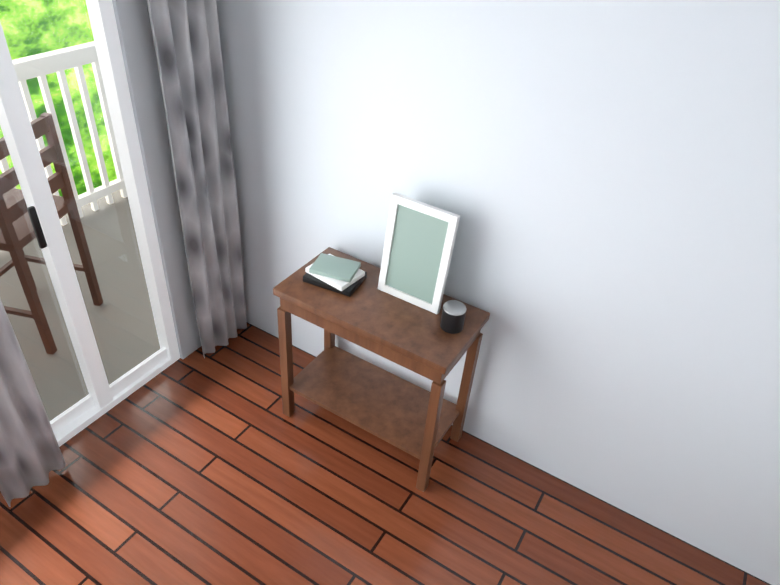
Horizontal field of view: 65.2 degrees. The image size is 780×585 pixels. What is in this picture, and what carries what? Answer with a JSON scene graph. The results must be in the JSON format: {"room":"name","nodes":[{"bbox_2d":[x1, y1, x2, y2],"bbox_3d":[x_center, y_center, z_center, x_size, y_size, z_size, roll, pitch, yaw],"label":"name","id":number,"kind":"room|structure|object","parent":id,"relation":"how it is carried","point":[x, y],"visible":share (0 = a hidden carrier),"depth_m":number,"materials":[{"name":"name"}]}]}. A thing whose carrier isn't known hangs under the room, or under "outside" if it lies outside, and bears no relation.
{"room":"living room","nodes":[
{"label":"living room","id":0,"kind":"room"},
{"bbox_2d":[112,0,200,358],"bbox_3d":[-1.741,-0.066,1.494,0.120,2.620,3.500,23,41,23],"label":"wall","id":1,"kind":"structure","parent":0,"point":[134,28],"depth_m":2.56,"materials":[{"name":"white paint"}]},
{"bbox_2d":[0,0,179,446],"bbox_3d":[-1.809,0.226,1.590,0.082,2.030,2.880,23,41,23],"label":"door","id":2,"kind":"structure","parent":1,"relation":"in","point":[102,397],"depth_m":2.43,"materials":[{"name":"white"}]},
{"bbox_2d":[0,322,770,584],"bbox_3d":[1.031,2.235,1.023,6.857,0.100,3.500,23,41,23],"label":"floor","id":3,"kind":"structure","parent":0,"point":[216,467],"depth_m":2.55,"materials":[{"name":"brown wood"}]},
{"bbox_2d":[273,247,489,491],"bbox_3d":[-0.063,0.334,2.697,0.800,0.760,0.390,23,41,23],"label":"side table","id":4,"kind":"object","parent":3,"relation":"on","point":[410,418],"visible":0.9,"depth_m":2.56,"materials":[{"name":"brown wood"}]},
{"bbox_2d":[303,253,465,333],"bbox_3d":[-0.029,-0.011,2.440,0.705,0.100,0.189,23,41,23],"label":"decorations","id":5,"kind":"object","parent":4,"relation":"on","point":[339,275],"visible":1,"depth_m":2.48,"materials":[{"name":"black paper"}]},
{"bbox_2d":[378,193,459,313],"bbox_3d":[0.102,-0.147,2.374,0.280,0.418,0.082,23,41,23],"label":"picture frame","id":6,"kind":"object","parent":4,"relation":"on","point":[420,237],"visible":1,"depth_m":2.36,"materials":[{"name":"white plastic"}]},
{"bbox_2d":[216,0,779,584],"bbox_3d":[5.206,1.609,0.059,14.240,2.620,0.120,23,41,23],"label":"wall","id":7,"kind":"structure","parent":0,"point":[600,178],"depth_m":2.19,"materials":[{"name":"white paint"}]},
{"label":"outside","id":8,"kind":"structure","parent":0,"visible":0},
{"bbox_2d":[0,0,116,196],"bbox_3d":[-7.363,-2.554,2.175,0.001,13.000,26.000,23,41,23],"label":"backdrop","id":9,"kind":"structure","parent":8,"point":[7,17],"depth_m":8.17,"materials":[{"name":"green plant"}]},
{"bbox_2d":[0,190,159,420],"bbox_3d":[-2.576,0.699,2.648,1.630,0.100,5.500,23,41,23],"label":"floor","id":10,"kind":"structure","parent":8,"point":[100,327],"depth_m":3.46,"materials":[{"name":"grey concrete"}]},
{"bbox_2d":[0,112,102,354],"bbox_3d":[-1.883,-0.295,3.025,0.460,1.120,0.460,10,37,7],"label":"patio chair","id":11,"kind":"object","parent":10,"relation":"on","point":[6,194],"depth_m":2.93,"materials":[{"name":"brown wood"}]},
{"bbox_2d":[0,41,127,225],"bbox_3d":[-3.119,-0.018,2.554,0.080,1.080,5.500,23,41,23],"label":"balcony railing","id":12,"kind":"object","parent":10,"relation":"on","point":[50,56],"depth_m":3.89,"materials":[{"name":"white"}]},
{"bbox_3d":[-1.557,-0.856,0.838,0.121,0.044,3.442,23,41,23],"label":"curtain rod","id":13,"kind":"object","parent":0,"visible":0},
{"bbox_2d":[0,299,65,506],"bbox_3d":[-1.382,-0.101,1.849,0.091,2.255,0.254,23,41,23],"label":"curtain","id":14,"kind":"object","parent":13,"relation":"hanging from","point":[31,455],"visible":1,"depth_m":2.35,"materials":[{"name":"grey fabric"}]},
{"bbox_2d":[147,0,246,357],"bbox_3d":[-0.808,-0.632,2.615,0.094,2.255,0.324,23,41,23],"label":"curtain","id":15,"kind":"object","parent":13,"relation":"hanging from","point":[186,37],"visible":1,"depth_m":2.64,"materials":[{"name":"grey fabric"}]}
]}

